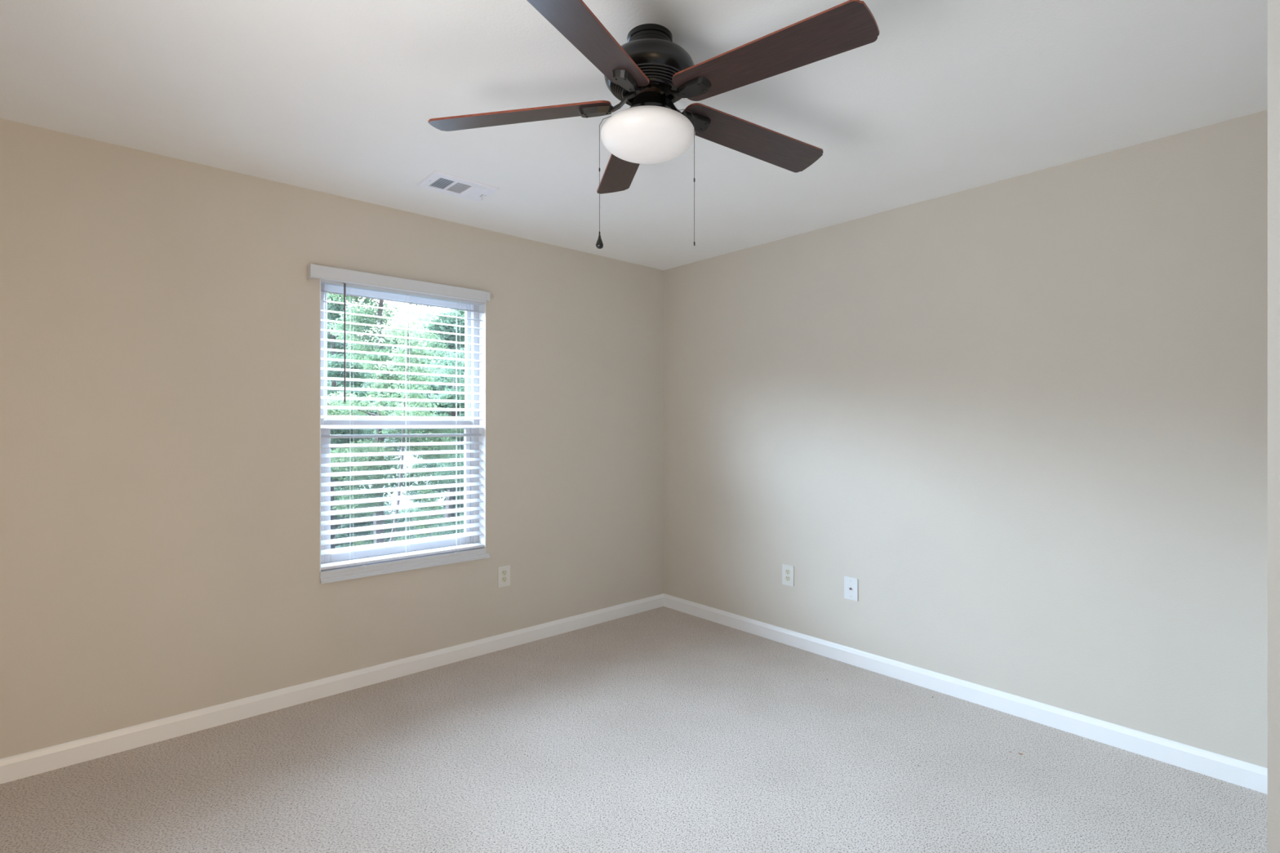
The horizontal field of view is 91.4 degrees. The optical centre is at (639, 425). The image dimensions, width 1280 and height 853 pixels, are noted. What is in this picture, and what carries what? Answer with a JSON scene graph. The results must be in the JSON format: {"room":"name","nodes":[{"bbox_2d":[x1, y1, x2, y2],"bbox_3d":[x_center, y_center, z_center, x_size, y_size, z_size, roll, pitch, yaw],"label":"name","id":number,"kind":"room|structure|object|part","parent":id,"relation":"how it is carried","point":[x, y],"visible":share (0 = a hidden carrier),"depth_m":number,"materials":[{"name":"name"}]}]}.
{"room":"empty bedroom","nodes":[
{"label":"empty bedroom","id":0,"kind":"room"},
{"bbox_2d":[0,118,663,758],"bbox_3d":[-1.310,0.093,3.315,4.130,2.440,0.140,0,0,-42],"label":"wall","id":1,"kind":"structure","parent":0,"point":[160,314],"depth_m":2.75,"materials":[{"name":"beige paint"}]},
{"bbox_2d":[0,593,663,784],"bbox_3d":[-1.259,1.269,3.258,3.850,0.088,0.014,0,0,-42],"label":"baseboard","id":2,"kind":"structure","parent":1,"relation":"attached to","point":[27,764],"depth_m":2.88,"materials":[{"name":"white paint"}]},
{"bbox_2d":[320,279,490,583],"bbox_3d":[-1.249,0.007,3.352,0.894,1.508,0.166,0,0,-42],"label":"window","id":3,"kind":"structure","parent":1,"relation":"in","point":[335,575],"depth_m":3.42,"materials":[{"name":"white paint"}]},
{"bbox_3d":[-1.297,-0.344,3.395,0.800,0.725,0.026,0,0,-42],"label":"sash","id":4,"kind":"part","parent":3,"relation":"part of","materials":[{"name":"white plastic"}]},
{"bbox_3d":[-1.276,0.329,3.371,0.800,0.715,0.034,0,0,-42],"label":"sash","id":5,"kind":"part","parent":3,"relation":"part of","materials":[{"name":"white plastic"}]},
{"bbox_2d":[306,263,489,570],"bbox_3d":[-1.238,-0.020,3.288,0.937,1.476,0.130,0,0,-42],"label":"window blind","id":6,"kind":"object","parent":3,"relation":"attached to","point":[345,278],"visible":0.88,"depth_m":3.29,"materials":[{"name":"white plastic"}]},
{"bbox_3d":[-1.240,0.694,3.330,0.866,0.015,0.052,0,7,-42],"label":"rail","id":7,"kind":"part","parent":6,"relation":"part of","materials":[{"name":"white plastic"}]},
{"bbox_3d":[-1.244,-0.004,3.333,0.010,1.385,0.052,0,0,-42],"label":"ladder cord","id":8,"kind":"part","parent":6,"relation":"part of","materials":[{"name":"white fabric"}]},
{"bbox_3d":[-1.030,-0.004,3.525,0.010,1.385,0.052,0,0,-42],"label":"ladder cord","id":9,"kind":"part","parent":6,"relation":"part of","materials":[{"name":"white fabric"}]},
{"bbox_3d":[-1.254,0.735,3.348,0.879,0.054,0.166,0,0,-42],"label":"sill","id":10,"kind":"part","parent":3,"relation":"part of","materials":[{"name":"white wood"}]},
{"bbox_2d":[497,564,510,587],"bbox_3d":[-0.799,0.888,3.673,0.080,0.122,0.007,0,0,-42],"label":"wall outlet","id":11,"kind":"object","parent":1,"relation":"attached to","point":[504,571],"visible":1,"depth_m":3.67,"materials":[{"name":"beige plastic"}]},
{"bbox_2d":[502,570,506,575],"bbox_3d":[-0.798,0.869,3.671,0.034,0.028,0.003,0,0,-42],"label":"receptacle","id":12,"kind":"object","parent":11,"relation":"attached to","point":[504,572],"depth_m":3.67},
{"bbox_2d":[502,577,506,582],"bbox_3d":[-0.798,0.907,3.671,0.034,0.028,0.003,0,0,-42],"label":"receptacle","id":13,"kind":"object","parent":11,"relation":"attached to","point":[504,579],"depth_m":3.67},
{"bbox_2d":[0,0,1267,270],"bbox_3d":[0.036,-1.177,1.809,4.130,0.100,4.180,0,0,-42],"label":"ceiling","id":14,"kind":"structure","parent":0,"point":[335,97],"depth_m":2.14,"materials":[{"name":"paint"}]},
{"bbox_2d":[416,170,499,201],"bbox_3d":[-0.858,-1.111,2.946,0.316,0.030,0.220,0,0,-42],"label":"ceiling vent","id":15,"kind":"object","parent":14,"relation":"in","point":[438,181],"visible":1,"depth_m":2.93,"materials":[{"name":"white metal"}]},
{"bbox_2d":[427,0,879,248],"bbox_3d":[0.062,-0.819,1.804,1.258,0.617,1.242,0,0,-42],"label":"ceiling fan","id":16,"kind":"object","parent":14,"relation":"hanging from","point":[650,73],"visible":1,"depth_m":1.71,"materials":[{"name":"brown wood"}]},
{"bbox_3d":[-0.352,-0.918,1.855,0.543,0.006,0.130,-3,13,6],"label":"fan blade","id":17,"kind":"part","parent":16,"relation":"part of","materials":[{"name":"brown wood"}]},
{"bbox_3d":[-0.126,-0.917,1.466,0.130,0.006,0.543,14,9,22],"label":"fan blade","id":18,"kind":"part","parent":16,"relation":"part of","materials":[{"name":"brown wood"}]},
{"bbox_3d":[-0.077,-0.729,1.816,0.082,0.351,0.002,0,0,0],"label":"pull chain","id":19,"kind":"part","parent":16,"relation":"part of","materials":[{"name":"black metal"}]},
{"bbox_3d":[-0.097,-0.938,1.827,0.171,0.053,0.050,-3,13,6],"label":"blade arm","id":20,"kind":"part","parent":16,"relation":"part of","materials":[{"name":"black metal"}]},
{"bbox_3d":[-0.052,-0.927,2.190,0.130,0.006,0.543,-13,1,-12],"label":"fan blade","id":21,"kind":"part","parent":16,"relation":"part of","materials":[{"name":"brown wood"}]},
{"bbox_3d":[-0.021,-0.938,1.700,0.050,0.053,0.171,14,9,22],"label":"blade arm","id":22,"kind":"part","parent":16,"relation":"part of","materials":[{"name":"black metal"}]},
{"bbox_3d":[0.023,-0.836,1.816,0.274,0.108,0.274,0,0,-42],"label":"lamp shade","id":23,"kind":"part","parent":16,"relation":"part of","materials":[{"name":"white glass"}]},
{"bbox_3d":[0.123,-0.938,1.733,0.171,0.053,0.050,5,-10,42],"label":"blade arm","id":24,"kind":"part","parent":16,"relation":"part of","materials":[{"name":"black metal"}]},
{"bbox_3d":[0.123,-0.710,1.786,0.069,0.388,0.002,0,0,18],"label":"pull chain","id":25,"kind":"part","parent":16,"relation":"part of","materials":[{"name":"black metal"}]},
{"bbox_3d":[0.137,-0.938,1.880,0.171,0.053,0.050,4,-15,-30],"label":"blade arm","id":26,"kind":"part","parent":16,"relation":"part of","materials":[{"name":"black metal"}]},
{"bbox_3d":[0.359,-0.917,2.008,0.543,0.006,0.130,4,-15,-30],"label":"fan blade","id":27,"kind":"part","parent":16,"relation":"part of","materials":[{"name":"brown wood"}]},
{"bbox_3d":[0.314,-0.917,1.560,0.543,0.006,0.130,5,-10,42],"label":"fan blade","id":28,"kind":"part","parent":16,"relation":"part of","materials":[{"name":"brown wood"}]},
{"bbox_2d":[0,606,1267,852],"bbox_3d":[0.036,1.373,1.809,4.130,0.120,4.180,0,0,-42],"label":"floor","id":29,"kind":"structure","parent":0,"point":[663,729],"depth_m":2.34,"materials":[{"name":"beige carpet"}]},
{"bbox_2d":[663,109,1267,768],"bbox_3d":[1.570,0.093,3.086,0.140,2.440,4.040,0,0,-42],"label":"wall","id":30,"kind":"structure","parent":0,"point":[1027,414],"depth_m":2.83,"materials":[{"name":"beige paint"}]},
{"bbox_2d":[782,564,794,586],"bbox_3d":[0.886,0.899,3.741,0.007,0.122,0.080,0,0,-42],"label":"wall outlet","id":31,"kind":"object","parent":30,"relation":"attached to","point":[788,571],"visible":1,"depth_m":3.74,"materials":[{"name":"white plastic"}]},
{"bbox_2d":[785,569,790,574],"bbox_3d":[0.885,0.879,3.740,0.003,0.028,0.034,0,0,-42],"label":"receptacle","id":32,"kind":"object","parent":31,"relation":"attached to","point":[787,571],"depth_m":3.74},
{"bbox_2d":[785,576,790,581],"bbox_3d":[0.885,0.918,3.740,0.003,0.028,0.034,0,0,-42],"label":"receptacle","id":33,"kind":"object","parent":31,"relation":"attached to","point":[787,578],"depth_m":3.74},
{"bbox_2d":[844,576,857,600],"bbox_3d":[1.157,0.899,3.432,0.015,0.122,0.080,0,0,-42],"label":"cable plate","id":34,"kind":"object","parent":30,"relation":"attached to","point":[851,584],"visible":1,"depth_m":3.43,"materials":[{"name":"white plastic"}]},
{"bbox_2d":[663,593,1267,794],"bbox_3d":[1.241,1.269,3.339,0.014,0.088,3.224,0,0,-42],"label":"baseboard","id":35,"kind":"structure","parent":30,"relation":"attached to","point":[1238,772],"depth_m":2.82,"materials":[{"name":"white paint"}]},
{"bbox_2d":[1267,0,1279,852],"bbox_3d":[1.772,0.093,1.105,2.200,2.440,0.816,0,0,-42],"label":"wall","id":36,"kind":"structure","parent":0,"point":[1273,6],"depth_m":0.67,"materials":[{"name":"grey paint"}]},
{"label":"outside","id":37,"kind":"structure","parent":0,"visible":0},
{"bbox_2d":[335,454,461,548],"bbox_3d":[-26.679,3.776,34.598,120.000,1.073,79.400,0,0,-42],"label":"ground","id":38,"kind":"structure","parent":37,"point":[411,458],"depth_m":28.78,"materials":[{"name":"green plant"}]},
{"bbox_2d":[327,303,384,536],"bbox_3d":[-10.635,-0.755,21.841,4.081,9.566,3.456,0,0,5],"label":"tree","id":39,"kind":"object","parent":38,"relation":"on","point":[356,384],"visible":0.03,"depth_m":22.09,"materials":[{"name":"green plant"}]},
{"bbox_2d":[337,334,392,506],"bbox_3d":[-12.318,-0.402,26.620,3.456,8.857,4.081,0,0,-23],"label":"tree","id":40,"kind":"object","parent":38,"relation":"on","point":[371,411],"visible":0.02,"depth_m":26.38,"materials":[{"name":"green plant"}]},
{"bbox_2d":[327,293,410,549],"bbox_3d":[-7.804,-0.212,15.489,3.059,8.471,3.343,0,0,14],"label":"dense tree","id":41,"kind":"object","parent":38,"relation":"on","point":[331,316],"visible":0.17,"depth_m":15.68,"materials":[{"name":"green plant"}]},
{"bbox_2d":[342,537,411,546],"bbox_3d":[-6.237,3.336,14.551,1.607,1.381,1.850,0,0,32],"label":"shrub","id":42,"kind":"object","parent":38,"relation":"on","point":[371,541],"visible":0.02,"depth_m":14.46,"materials":[{"name":"green plant"}]},
{"bbox_2d":[327,293,463,543],"bbox_3d":[-5.011,-0.268,12.290,2.960,8.562,3.607,0,0,36],"label":"pine tree","id":43,"kind":"object","parent":38,"relation":"on","point":[360,310],"visible":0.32,"depth_m":12.07,"materials":[{"name":"green plant"}]},
{"bbox_2d":[368,306,439,542],"bbox_3d":[-3.533,1.127,9.327,1.067,5.775,1.062,0,0,23],"label":"leaning tree","id":44,"kind":"object","parent":38,"relation":"on","point":[413,378],"visible":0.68,"depth_m":9.31,"materials":[{"name":"green plant"}]},
{"bbox_2d":[412,488,445,538],"bbox_3d":[-3.565,2.510,10.391,0.763,3.006,0.787,0,0,2],"label":"sapling","id":45,"kind":"object","parent":38,"relation":"on","point":[421,526],"visible":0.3,"depth_m":10.35,"materials":[{"name":"green plant"}]},
{"bbox_2d":[397,309,465,528],"bbox_3d":[-7.288,-0.402,24.886,3.456,8.857,4.081,0,0,20],"label":"tree","id":46,"kind":"object","parent":38,"relation":"on","point":[432,464],"visible":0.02,"depth_m":24.09,"materials":[{"name":"green plant"}]},
{"bbox_2d":[401,326,465,503],"bbox_3d":[-8.906,-0.578,29.547,4.081,9.212,3.456,0,0,-8],"label":"tree","id":47,"kind":"object","parent":38,"relation":"on","point":[411,493],"visible":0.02,"depth_m":28.80,"materials":[{"name":"green plant"}]},
{"bbox_2d":[411,309,465,537],"bbox_3d":[-6.066,-0.402,20.227,3.456,8.857,4.081,0,0,-42],"label":"tree","id":48,"kind":"object","parent":38,"relation":"on","point":[446,320],"visible":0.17,"depth_m":19.61,"materials":[{"name":"green plant"}]},
{"bbox_2d":[424,309,465,535],"bbox_3d":[-3.485,-0.371,15.238,3.614,8.799,3.522,0,0,-42],"label":"tree","id":49,"kind":"object","parent":38,"relation":"on","point":[451,362],"visible":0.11,"depth_m":14.63,"materials":[{"name":"green plant"}]}
]}

